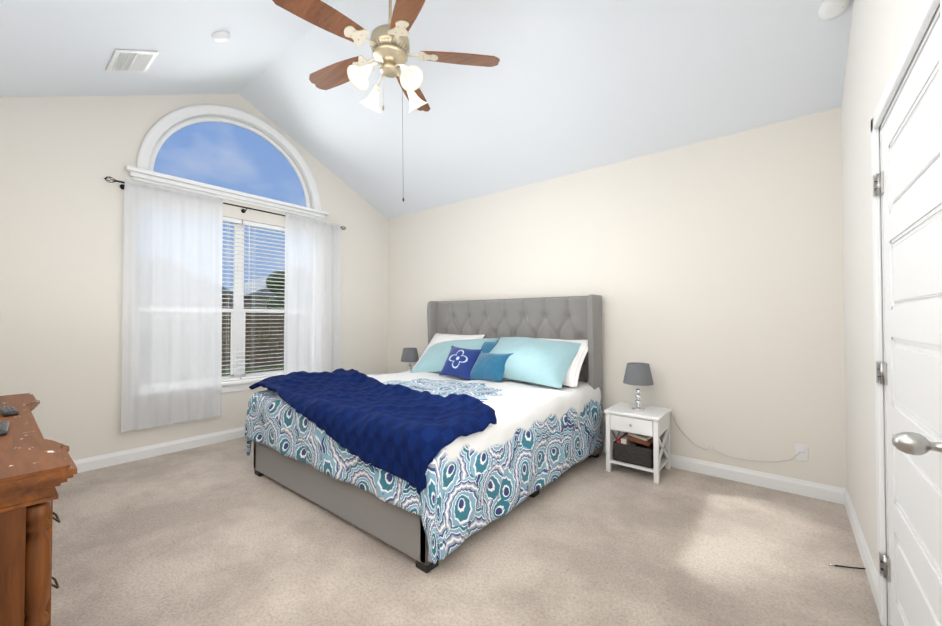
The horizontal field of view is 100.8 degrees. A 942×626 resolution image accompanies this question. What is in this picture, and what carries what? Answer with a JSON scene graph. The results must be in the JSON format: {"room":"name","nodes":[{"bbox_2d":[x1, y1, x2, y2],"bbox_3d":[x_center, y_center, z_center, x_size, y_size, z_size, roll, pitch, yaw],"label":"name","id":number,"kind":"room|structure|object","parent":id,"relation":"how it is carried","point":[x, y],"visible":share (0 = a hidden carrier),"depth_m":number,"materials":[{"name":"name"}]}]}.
{"room":"bedroom","nodes":[
{"label":"bedroom","id":0,"kind":"room"},
{"bbox_2d":[0,94,387,460],"bbox_3d":[-2.551,-0.557,4.118,0.150,3.740,4.400,-1,-1,39],"label":"wall","id":1,"kind":"structure","parent":0,"point":[61,247],"depth_m":3.23,"materials":[{"name":"paint"}]},
{"bbox_2d":[73,427,244,472],"bbox_3d":[-2.493,1.259,4.030,0.014,0.105,4.080,-1,-1,39],"label":"baseboard","id":2,"kind":"structure","parent":1,"relation":"attached to","point":[106,460],"depth_m":3.54,"materials":[{"name":"white wood"}]},
{"bbox_2d":[104,176,345,229],"bbox_3d":[-2.357,-1.098,4.157,0.109,0.066,2.294,-1,-1,39],"label":"curtain rod","id":3,"kind":"object","parent":1,"relation":"attached to","point":[122,186],"visible":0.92,"depth_m":4.03,"materials":[{"name":"black metal"}]},
{"bbox_2d":[121,178,222,432],"bbox_3d":[-2.739,-0.065,3.620,0.056,2.170,0.750,-1,-1,39],"label":"curtain","id":4,"kind":"object","parent":3,"relation":"hanging from","point":[172,322],"visible":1,"depth_m":3.59,"materials":[{"name":"white fabric"}]},
{"bbox_2d":[284,212,340,374],"bbox_3d":[-1.887,-0.056,4.670,0.056,2.155,0.705,-1,-1,39],"label":"curtain","id":5,"kind":"object","parent":3,"relation":"hanging from","point":[312,297],"visible":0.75,"depth_m":4.66,"materials":[{"name":"white fabric"}]},
{"bbox_2d":[125,104,328,219],"bbox_3d":[-2.451,-1.659,4.183,0.205,0.985,1.920,-1,-1,39],"label":"window","id":6,"kind":"structure","parent":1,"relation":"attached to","point":[161,131],"depth_m":4.00,"materials":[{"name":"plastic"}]},
{"bbox_2d":[221,223,284,392],"bbox_3d":[-2.457,-0.089,4.163,0.170,1.815,1.880,-1,-1,39],"label":"window","id":7,"kind":"structure","parent":1,"relation":"in","point":[237,349],"depth_m":4.18,"materials":[{"name":"plastic"}]},
{"bbox_2d":[222,217,284,380],"bbox_3d":[-2.455,-0.144,4.162,0.060,1.699,1.736,-1,-1,39],"label":"window blinds","id":8,"kind":"object","parent":7,"relation":"attached to","point":[250,223],"visible":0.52,"depth_m":4.23,"materials":[{"name":"white plastic"}]},
{"bbox_2d":[0,0,852,218],"bbox_3d":[-0.624,-1.883,2.585,5.100,1.178,4.400,-1,-1,39],"label":"ceiling","id":9,"kind":"structure","parent":0,"point":[564,87],"depth_m":2.99,"materials":[{"name":"paint"}]},
{"bbox_2d":[106,49,158,71],"bbox_3d":[-2.518,-1.870,2.896,0.360,0.118,0.237,-1,-1,39],"label":"ceiling vent","id":10,"kind":"object","parent":9,"relation":"in","point":[123,60],"visible":0.98,"depth_m":2.87,"materials":[{"name":"white plastic"}]},
{"bbox_2d":[211,31,230,42],"bbox_3d":[-1.866,-2.063,2.911,0.132,0.076,0.123,-1,-1,39],"label":"smoke detector","id":11,"kind":"object","parent":9,"relation":"attached to","point":[221,36],"visible":1,"depth_m":2.88,"materials":[{"name":"white plastic"}]},
{"bbox_2d":[272,0,499,201],"bbox_3d":[-0.584,-1.536,2.591,1.415,1.607,1.404,-1,-1,39],"label":"fan","id":12,"kind":"object","parent":9,"relation":"hanging from","point":[389,43],"visible":1,"depth_m":2.50,"materials":[{"name":"brown wood"}]},
{"bbox_2d":[818,0,849,19],"bbox_3d":[2.047,-1.722,2.199,0.132,0.076,0.123,-1,-1,39],"label":"smoke detector","id":13,"kind":"object","parent":9,"relation":"attached to","point":[830,9],"visible":1,"depth_m":2.19,"materials":[{"name":"white plastic"}]},
{"bbox_2d":[51,437,881,625],"bbox_3d":[-0.624,1.338,2.535,5.100,0.100,4.400,-1,-1,39],"label":"floor","id":14,"kind":"structure","parent":0,"point":[220,534],"depth_m":2.03,"materials":[{"name":"carpet"}]},
{"bbox_2d":[0,393,76,625],"bbox_3d":[-2.002,0.856,1.438,1.760,0.830,0.611,-1,-1,39],"label":"dresser","id":15,"kind":"object","parent":14,"relation":"on","point":[36,468],"visible":0.96,"depth_m":1.08,"materials":[{"name":"brown wood"}]},
{"bbox_2d":[0,421,9,435],"bbox_3d":[-1.762,0.430,1.456,0.212,0.020,0.055,-1,-1,39],"label":"remote","id":16,"kind":"object","parent":15,"relation":"on","point":[4,426],"visible":1,"depth_m":1.44,"materials":[{"name":"plastic"}]},
{"bbox_2d":[0,406,18,416],"bbox_3d":[-2.054,0.435,1.730,0.170,0.020,0.045,-1,-1,35],"label":"remote","id":17,"kind":"object","parent":15,"relation":"on","point":[8,411],"visible":1,"depth_m":1.70,"materials":[{"name":"plastic"}]},
{"bbox_2d":[245,294,602,572],"bbox_3d":[-0.309,0.566,3.358,2.178,1.470,2.340,-1,-1,39],"label":"bed","id":18,"kind":"object","parent":14,"relation":"on","point":[481,415],"visible":1,"depth_m":2.61,"materials":[{"name":"grey fabric"}]},
{"bbox_2d":[604,402,671,483],"bbox_3d":[1.381,1.049,3.226,0.424,0.500,0.423,-1,-1,39],"label":"nightstand","id":19,"kind":"object","parent":14,"relation":"on","point":[642,442],"visible":1,"depth_m":3.12,"materials":[{"name":"white wood"}]},
{"bbox_2d":[623,362,653,409],"bbox_3d":[1.392,0.610,3.246,0.236,0.378,0.236,-1,-1,39],"label":"table lamp","id":20,"kind":"object","parent":19,"relation":"on","point":[638,374],"visible":1,"depth_m":3.18,"materials":[{"name":"grey fabric"}]},
{"bbox_3d":[-0.822,1.077,5.002,0.424,0.500,0.423,-1,-1,39],"label":"nightstand","id":21,"kind":"object","parent":14,"relation":"on","visible":0},
{"bbox_2d":[401,348,418,370],"bbox_3d":[-0.777,0.637,4.969,0.236,0.378,0.236,-1,-1,39],"label":"table lamp","id":22,"kind":"object","parent":21,"relation":"on","point":[409,354],"visible":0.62,"depth_m":4.89,"materials":[{"name":"grey fabric"}]},
{"bbox_2d":[388,107,846,488],"bbox_3d":[0.710,-0.086,4.212,5.100,2.800,0.150,-1,-1,39],"label":"wall","id":23,"kind":"structure","parent":0,"point":[710,271],"depth_m":3.19,"materials":[{"name":"paint"}]},
{"bbox_2d":[601,441,840,503],"bbox_3d":[0.658,1.261,4.127,4.800,0.105,0.014,-1,-1,39],"label":"baseboard","id":24,"kind":"structure","parent":23,"relation":"attached to","point":[834,494],"depth_m":2.92,"materials":[{"name":"white wood"}]},
{"bbox_2d":[690,440,753,460],"bbox_3d":[1.966,1.079,3.068,0.417,0.075,0.024,-1,-1,39],"label":"cord","id":25,"kind":"object","parent":23,"relation":"attached to","point":[690,440],"depth_m":3.05,"materials":[{"name":"white plastic"}]},
{"bbox_2d":[773,443,807,462],"bbox_3d":[2.295,1.011,2.803,0.190,0.163,0.024,-1,-1,39],"label":"outlet","id":26,"kind":"object","parent":23,"relation":"attached to","point":[801,452],"depth_m":2.77,"materials":[{"name":"white plastic"}]},
{"bbox_2d":[841,0,939,625],"bbox_3d":[1.311,-0.606,1.005,0.170,3.740,4.400,-1,-1,39],"label":"wall","id":27,"kind":"structure","parent":0,"point":[879,31],"depth_m":1.99,"materials":[{"name":"paint"}]},
{"bbox_2d":[841,488,878,611],"bbox_3d":[2.119,1.229,2.126,0.014,0.105,1.255,-1,-1,39],"label":"baseboard","id":28,"kind":"structure","parent":27,"relation":"attached to","point":[871,572],"depth_m":2.03,"materials":[{"name":"white wood"}]},
{"bbox_2d":[829,563,865,569],"bbox_3d":[1.879,1.267,1.948,0.139,0.021,0.009,0,-1,24],"label":"door stop","id":29,"kind":"object","parent":28,"relation":"attached to","point":[846,566],"visible":0.94,"depth_m":1.95,"materials":[{"name":"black metal"}]},
{"bbox_2d":[871,0,941,625],"bbox_3d":[1.423,0.220,1.229,0.242,2.095,1.010,-1,-1,39],"label":"door","id":30,"kind":"structure","parent":27,"relation":"in","point":[906,165],"depth_m":1.26,"materials":[{"name":"white wood"}]},
{"label":"outside","id":31,"kind":"structure","parent":0,"visible":0},
{"bbox_2d":[222,341,283,375],"bbox_3d":[-21.489,2.119,28.403,59.830,0.150,80.000,-1,-1,39],"label":"lawn","id":32,"kind":"structure","parent":31,"point":[261,368],"depth_m":12.62,"materials":[{"name":"green plant"}]},
{"bbox_2d":[222,286,232,308],"bbox_3d":[-26.414,-0.854,30.172,11.000,5.850,11.500,-1,-1,39],"label":"house","id":33,"kind":"structure","parent":32,"relation":"on","point":[224,305],"depth_m":30.81,"materials":[{"name":"brick"}]},
{"bbox_2d":[229,277,275,308],"bbox_3d":[-19.033,-0.835,40.921,11.000,6.150,12.500,-1,-1,39],"label":"house","id":34,"kind":"structure","parent":32,"relation":"on","point":[262,298],"depth_m":34.07,"materials":[{"name":"white"}]},
{"bbox_2d":[222,308,283,368],"bbox_3d":[-6.537,0.840,14.440,0.060,1.970,33.000,-1,-1,39],"label":"fence","id":35,"kind":"object","parent":32,"relation":"on","point":[257,336],"depth_m":13.49,"materials":[{"name":"brown wood"}]},
{"bbox_2d":[266,270,284,308],"bbox_3d":[-9.505,-0.305,20.934,2.209,4.464,2.825,-1,-1,39],"label":"tree","id":36,"kind":"object","parent":32,"relation":"on","point":[270,304],"depth_m":20.08,"materials":[{"name":"green plant"}]}
]}

